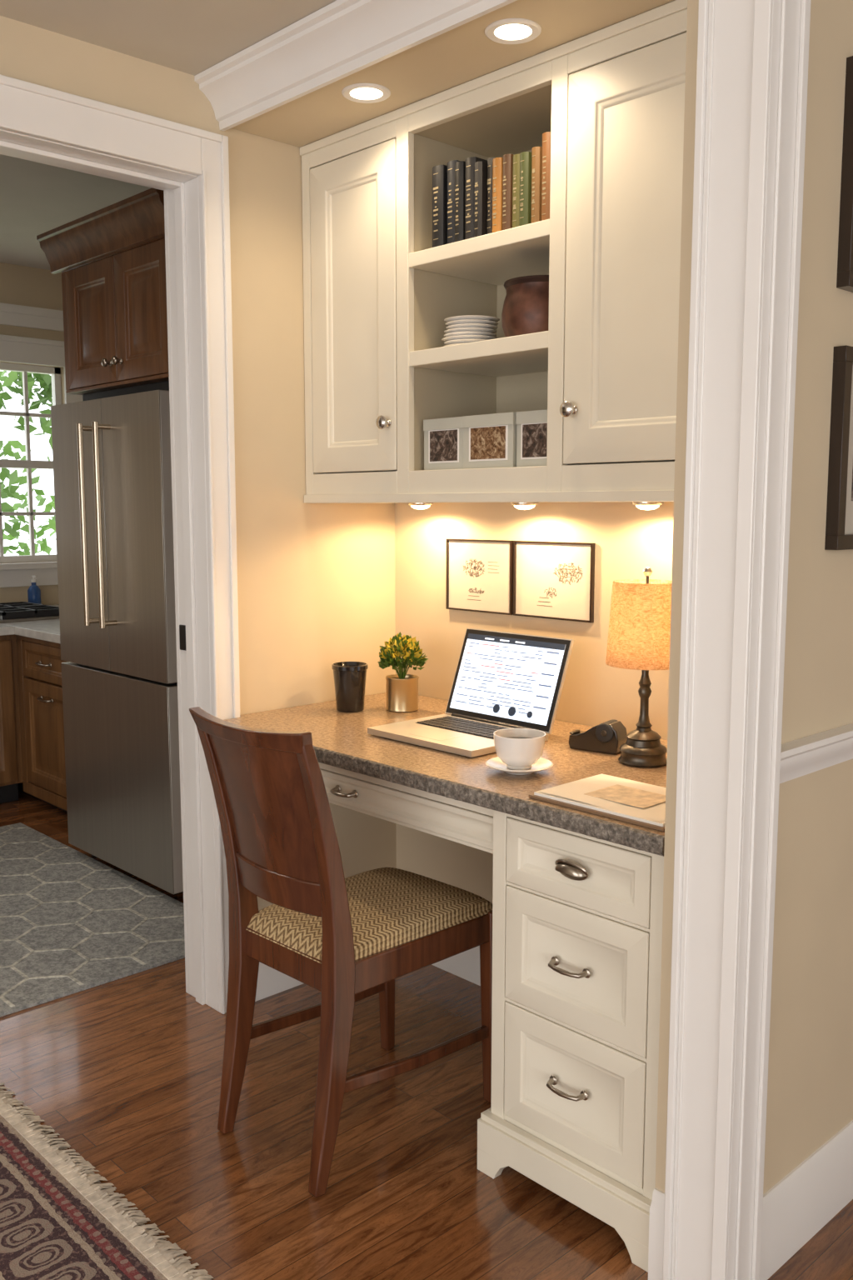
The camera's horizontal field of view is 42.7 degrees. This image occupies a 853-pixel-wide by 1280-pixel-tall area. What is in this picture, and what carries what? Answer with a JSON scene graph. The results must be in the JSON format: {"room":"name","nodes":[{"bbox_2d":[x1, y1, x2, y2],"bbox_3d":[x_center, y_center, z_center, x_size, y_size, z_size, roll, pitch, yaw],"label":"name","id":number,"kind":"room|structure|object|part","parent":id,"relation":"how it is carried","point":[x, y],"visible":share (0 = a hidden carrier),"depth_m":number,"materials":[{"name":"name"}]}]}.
{"room":"home office","nodes":[
{"label":"home office","id":0,"kind":"room"},
{"bbox_2d":[0,262,64,604],"bbox_3d":[-3.719,-0.447,4.077,5.450,2.500,0.130,-7,10,-43],"label":"wall window","id":1,"kind":"structure","parent":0,"point":[19,285],"depth_m":5.53,"materials":[{"name":"beige paint"}]},
{"bbox_2d":[0,334,82,587],"bbox_3d":[-2.389,-0.863,5.263,1.610,1.250,0.120,-7,10,-43],"label":"window","id":2,"kind":"structure","parent":1,"relation":"attached to","point":[12,348],"depth_m":5.59,"materials":[{"name":"white paint"}]},
{"bbox_2d":[36,187,169,400],"bbox_3d":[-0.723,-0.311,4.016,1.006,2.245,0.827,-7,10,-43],"label":"wall cabinet","id":3,"kind":"object","parent":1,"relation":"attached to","point":[111,260],"visible":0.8,"depth_m":3.57,"materials":[{"name":"brown wood"}]},
{"bbox_2d":[0,154,151,269],"bbox_3d":[-2.721,-1.576,2.807,5.550,0.050,3.135,-7,10,-43],"label":"ceiling","id":4,"kind":"structure","parent":0,"point":[37,198],"depth_m":4.29,"materials":[{"name":"paint"}]},
{"bbox_2d":[0,0,336,75],"bbox_3d":[0.418,-1.096,0.520,6.900,0.050,4.565,-7,10,-43],"label":"ceiling","id":5,"kind":"structure","parent":0,"point":[190,37],"depth_m":2.27,"materials":[{"name":"paint"}]},
{"bbox_2d":[0,15,396,910],"bbox_3d":[-1.594,-0.167,1.782,5.350,2.500,0.140,-7,10,-43],"label":"wall","id":6,"kind":"structure","parent":0,"point":[317,589],"depth_m":2.79,"materials":[{"name":"beige paint"}]},
{"bbox_2d":[0,74,239,1014],"bbox_3d":[-1.327,-0.036,2.049,2.220,2.175,0.186,-7,10,-43],"label":"trim","id":7,"kind":"structure","parent":6,"relation":"attached to","point":[38,123],"depth_m":2.67,"materials":[{"name":"white wood"}]},
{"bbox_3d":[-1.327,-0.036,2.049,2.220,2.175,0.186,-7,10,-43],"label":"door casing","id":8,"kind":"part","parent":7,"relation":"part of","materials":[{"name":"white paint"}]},
{"bbox_2d":[255,961,303,1001],"bbox_3d":[-0.284,0.877,3.053,0.549,0.120,0.016,-7,10,-43],"label":"baseboard","id":9,"kind":"structure","parent":6,"relation":"attached to","point":[271,982],"depth_m":2.92,"materials":[{"name":"white paint"}]},
{"bbox_2d":[0,790,852,1279],"bbox_3d":[-0.661,1.099,1.933,6.900,0.050,7.700,-7,10,-43],"label":"floor","id":10,"kind":"structure","parent":0,"point":[127,1071],"depth_m":2.26,"materials":[{"name":"brown wood"}]},
{"bbox_2d":[0,604,67,811],"bbox_3d":[-2.650,0.424,3.998,3.948,0.790,1.665,-7,10,-43],"label":"base cabinet","id":11,"kind":"object","parent":10,"relation":"on","point":[32,746],"visible":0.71,"depth_m":4.70,"materials":[{"name":"brown wood"}]},
{"bbox_2d":[0,601,59,622],"bbox_3d":[-2.055,-0.121,5.020,0.700,0.044,0.520,-7,10,-43],"label":"gas cooktop","id":12,"kind":"object","parent":11,"relation":"in","point":[17,611],"visible":0.98,"depth_m":4.99,"materials":[{"name":"metal"}]},
{"bbox_2d":[27,575,41,604],"bbox_3d":[-1.990,-0.245,5.537,0.064,0.165,0.067,-7,10,-43],"label":"soap bottle","id":13,"kind":"object","parent":11,"relation":"on","point":[33,592],"visible":0.76,"depth_m":5.52,"materials":[{"name":"plastic"}]},
{"bbox_2d":[0,822,184,1016],"bbox_3d":[-1.978,0.927,3.087,2.395,0.011,1.635,-7,10,-43],"label":"rug","id":14,"kind":"object","parent":10,"relation":"on","point":[71,922],"visible":0.94,"depth_m":3.41,"materials":[{"name":"grey fabric"}]},
{"bbox_2d":[0,1082,213,1279],"bbox_3d":[-1.368,1.143,1.310,2.214,0.012,1.159,-7,10,-43],"label":"oriental rug","id":15,"kind":"object","parent":10,"relation":"on","point":[56,1223],"visible":1,"depth_m":1.99,"materials":[{"name":"fabric"}]},
{"bbox_2d":[50,390,183,894],"bbox_3d":[-0.827,-0.005,3.944,0.810,1.656,0.751,-7,10,-43],"label":"refrigerator","id":16,"kind":"object","parent":10,"relation":"on","point":[112,455],"visible":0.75,"depth_m":3.63,"materials":[{"name":"metal"}]},
{"bbox_2d":[189,706,492,1197],"bbox_3d":[-0.166,0.577,2.287,0.574,0.905,0.378,-7,10,-43],"label":"dining chair","id":17,"kind":"object","parent":10,"relation":"on","point":[349,939],"visible":0.97,"depth_m":2.15,"materials":[{"name":"brown wood"}]},
{"bbox_2d":[224,692,667,1272],"bbox_3d":[0.145,0.616,2.504,0.632,0.772,1.347,-7,10,-43],"label":"built-in desk","id":18,"kind":"object","parent":10,"relation":"on","point":[577,895],"visible":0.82,"depth_m":2.01,"materials":[{"name":"beige paint"}]},
{"bbox_2d":[331,661,368,712],"bbox_3d":[-0.199,0.122,2.846,0.094,0.122,0.094,-7,10,-43],"label":"tumbler","id":19,"kind":"object","parent":18,"relation":"on","point":[350,677],"visible":1,"depth_m":2.81,"materials":[{"name":"black plastic"}]},
{"bbox_2d":[377,631,428,712],"bbox_3d":[-0.065,0.080,2.853,0.136,0.204,0.141,-7,10,-43],"label":"potted plant","id":20,"kind":"object","parent":18,"relation":"on","point":[402,688],"visible":1,"depth_m":2.82,"materials":[{"name":"green plant"}]},
{"bbox_2d":[367,627,574,757],"bbox_3d":[0.101,0.110,2.527,0.338,0.226,0.338,-7,10,-43],"label":"laptop","id":21,"kind":"object","parent":18,"relation":"on","point":[502,680],"visible":0.94,"depth_m":2.57,"materials":[{"name":"metal"}]},
{"bbox_2d":[485,728,553,774],"bbox_3d":[0.186,0.225,2.189,0.136,0.077,0.136,-7,10,-43],"label":"coffee cup","id":22,"kind":"object","parent":18,"relation":"on","point":[519,751],"visible":1,"depth_m":2.16,"materials":[{"name":"ceramic"}]},
{"bbox_2d":[529,773,666,831],"bbox_3d":[0.366,0.285,1.963,0.215,0.012,0.293,-7,10,-43],"label":"open folio","id":23,"kind":"object","parent":18,"relation":"on","point":[636,802],"visible":0.76,"depth_m":1.95,"materials":[{"name":"beige paper"}]},
{"bbox_2d":[569,719,627,754],"bbox_3d":[0.374,0.207,2.385,0.120,0.066,0.060,5,8,34],"label":"tape dispenser","id":24,"kind":"object","parent":18,"relation":"on","point":[607,737],"visible":0.97,"depth_m":2.36,"materials":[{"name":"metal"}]},
{"bbox_2d":[605,566,671,767],"bbox_3d":[0.451,0.052,2.247,0.162,0.406,0.162,-7,10,-43],"label":"table lamp","id":25,"kind":"object","parent":18,"relation":"on","point":[639,632],"visible":0.91,"depth_m":2.18,"materials":[{"name":"beige fabric"}]},
{"bbox_2d":[231,0,675,147],"bbox_3d":[0.176,-1.240,2.309,0.547,0.094,1.348,-7,10,-43],"label":"soffit","id":26,"kind":"structure","parent":0,"point":[464,53],"depth_m":2.25,"materials":[{"name":"paint"}]},
{"bbox_2d":[341,83,390,103],"bbox_3d":[-0.133,-1.202,2.402,0.108,0.005,0.108,-7,10,-43],"label":"recessed light","id":27,"kind":"object","parent":26,"relation":"attached to","point":[357,92],"visible":1,"depth_m":2.40,"materials":[{"name":"white glass"}]},
{"bbox_2d":[485,18,541,44],"bbox_3d":[0.166,-1.164,2.090,0.108,0.005,0.108,-7,10,-43],"label":"recessed light","id":28,"kind":"object","parent":26,"relation":"attached to","point":[508,31],"visible":1,"depth_m":2.09,"materials":[{"name":"white glass"}]},
{"bbox_2d":[395,501,674,903],"bbox_3d":[0.419,-0.174,2.671,0.120,2.300,1.350,-7,10,-43],"label":"wall","id":29,"kind":"structure","parent":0,"point":[629,539],"depth_m":2.77,"materials":[{"name":"beige paint"}]},
{"bbox_2d":[431,945,480,985],"bbox_3d":[0.236,0.896,2.896,0.016,0.120,0.928,-7,10,-43],"label":"baseboard","id":30,"kind":"structure","parent":29,"relation":"attached to","point":[466,965],"depth_m":3.02,"materials":[{"name":"white paint"}]},
{"bbox_2d":[445,538,514,614],"bbox_3d":[0.139,-0.169,2.873,0.012,0.190,0.236,-7,10,-43],"label":"framed print","id":31,"kind":"object","parent":29,"relation":"attached to","point":[479,572],"visible":1,"depth_m":2.87,"materials":[{"name":"paper"}]},
{"bbox_2d":[300,0,687,503],"bbox_3d":[0.247,-0.757,2.435,0.349,0.894,1.346,-7,10,-43],"label":"upper cabinet","id":32,"kind":"object","parent":29,"relation":"attached to","point":[378,297],"depth_m":2.36,"materials":[{"name":"white wood"}]},
{"bbox_2d":[407,502,433,509],"bbox_3d":[-0.016,-0.356,2.886,0.068,0.022,0.068,-7,10,-43],"label":"puck light","id":33,"kind":"object","parent":32,"relation":"attached to","point":[415,505],"visible":0.88,"depth_m":2.86,"materials":[{"name":"white glass"}]},
{"bbox_2d":[423,416,463,469],"bbox_3d":[0.090,-0.461,2.585,0.144,0.118,0.132,-7,10,-43],"label":"storage box","id":34,"kind":"object","parent":32,"relation":"in","point":[443,437],"visible":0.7,"depth_m":2.54,"materials":[{"name":"white cardboard"}]},
{"bbox_2d":[441,315,499,346],"bbox_3d":[0.103,-0.707,2.534,0.132,0.069,0.136,-7,10,-43],"label":"plates","id":35,"kind":"object","parent":32,"relation":"in","point":[467,328],"visible":0.79,"depth_m":2.49,"materials":[{"name":"ceramic"}]},
{"bbox_2d":[462,412,516,469],"bbox_3d":[0.187,-0.448,2.477,0.144,0.118,0.154,-7,10,-43],"label":"storage box","id":36,"kind":"object","parent":32,"relation":"in","point":[489,440],"visible":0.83,"depth_m":2.42,"materials":[{"name":"white cardboard"}]},
{"bbox_2d":[432,131,551,247],"bbox_3d":[0.194,-0.973,2.406,0.167,0.184,0.365,-7,10,-43],"label":"books","id":37,"kind":"object","parent":32,"relation":"in","point":[475,197],"visible":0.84,"depth_m":2.37,"materials":[{"name":"multicoloured paper"}]},
{"bbox_2d":[510,502,539,509],"bbox_3d":[0.235,-0.324,2.623,0.068,0.022,0.068,-7,10,-43],"label":"puck light","id":38,"kind":"object","parent":32,"relation":"attached to","point":[524,506],"visible":0.8,"depth_m":2.60,"materials":[{"name":"white glass"}]},
{"bbox_2d":[501,275,549,337],"bbox_3d":[0.254,-0.720,2.402,0.176,0.127,0.176,-7,10,-43],"label":"copper pot","id":39,"kind":"object","parent":32,"relation":"in","point":[526,306],"visible":0.47,"depth_m":2.33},
{"bbox_2d":[515,409,547,466],"bbox_3d":[0.285,-0.437,2.381,0.144,0.118,0.112,-7,10,-43],"label":"storage box","id":40,"kind":"object","parent":32,"relation":"in","point":[532,426],"visible":0.42,"depth_m":2.34,"materials":[{"name":"white cardboard"}]},
{"bbox_2d":[631,501,664,509],"bbox_3d":[0.480,-0.292,2.367,0.068,0.022,0.068,-7,10,-43],"label":"puck light","id":41,"kind":"object","parent":32,"relation":"attached to","point":[642,505],"visible":0.87,"depth_m":2.35,"materials":[{"name":"white glass"}]},
{"bbox_2d":[513,540,595,622],"bbox_3d":[0.311,-0.147,2.692,0.012,0.190,0.250,-7,10,-43],"label":"framed print","id":42,"kind":"object","parent":29,"relation":"attached to","point":[552,580],"visible":1,"depth_m":2.69,"materials":[{"name":"paper"}]},
{"bbox_2d":[655,0,852,1194],"bbox_3d":[1.385,-0.163,2.575,2.645,2.300,0.120,-7,10,-43],"label":"wall","id":43,"kind":"structure","parent":0,"point":[810,1083],"depth_m":1.79,"materials":[{"name":"beige paint"}]},
{"bbox_2d":[194,0,517,131],"bbox_3d":[-0.050,-1.209,2.096,0.078,0.106,1.348,-7,10,-43],"label":"crown molding","id":44,"kind":"structure","parent":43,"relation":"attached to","point":[342,38],"depth_m":2.27,"materials":[{"name":"white wood"}]},
{"bbox_2d":[648,1188,664,1279],"bbox_3d":[0.392,1.004,1.824,0.016,0.165,0.037,-7,10,-43],"label":"baseboard","id":45,"kind":"structure","parent":43,"relation":"attached to","point":[655,1254],"depth_m":1.82,"materials":[{"name":"white paint"}]},
{"bbox_2d":[662,0,811,1279],"bbox_3d":[0.467,-0.050,1.656,0.101,2.299,0.120,-7,10,-43],"label":"door casing","id":46,"kind":"structure","parent":43,"relation":"attached to","point":[753,55],"depth_m":1.63,"materials":[{"name":"white wood"}]},
{"bbox_2d":[760,1120,852,1279],"bbox_3d":[1.417,0.914,2.643,2.464,0.145,0.016,-7,10,-43],"label":"baseboard","id":47,"kind":"structure","parent":43,"relation":"attached to","point":[795,1209],"depth_m":1.93,"materials":[{"name":"white paint"}]},
{"bbox_2d":[780,723,852,783],"bbox_3d":[1.422,0.103,2.539,2.464,0.062,0.030,-7,10,-43],"label":"chair rail","id":48,"kind":"object","parent":43,"relation":"attached to","point":[807,755],"depth_m":1.80,"materials":[{"name":"white wood"}]},
{"bbox_2d":[825,345,852,549],"bbox_3d":[0.761,-0.321,1.861,0.270,0.326,0.022,-7,10,-43],"label":"framed picture","id":49,"kind":"object","parent":43,"relation":"attached to","point":[839,524],"visible":1,"depth_m":1.77},
{"bbox_2d":[836,55,852,292],"bbox_3d":[0.761,-0.746,1.809,0.270,0.348,0.022,-7,10,-43],"label":"framed picture","id":50,"kind":"object","parent":43,"relation":"attached to","point":[845,259],"visible":1,"depth_m":1.72},
{"label":"outside","id":51,"kind":"structure","parent":0,"visible":0},
{"bbox_3d":[-5.275,0.180,10.013,18.000,0.060,10.350,-7,10,-43],"label":"ground","id":52,"kind":"structure","parent":51,"visible":0},
{"bbox_2d":[0,370,55,555],"bbox_3d":[-4.092,-1.659,9.245,3.858,3.806,5.220,1,7,12],"label":"tree","id":53,"kind":"object","parent":52,"relation":"on","point":[45,380],"visible":0.09,"depth_m":9.56,"materials":[{"name":"green plant"}]}
]}

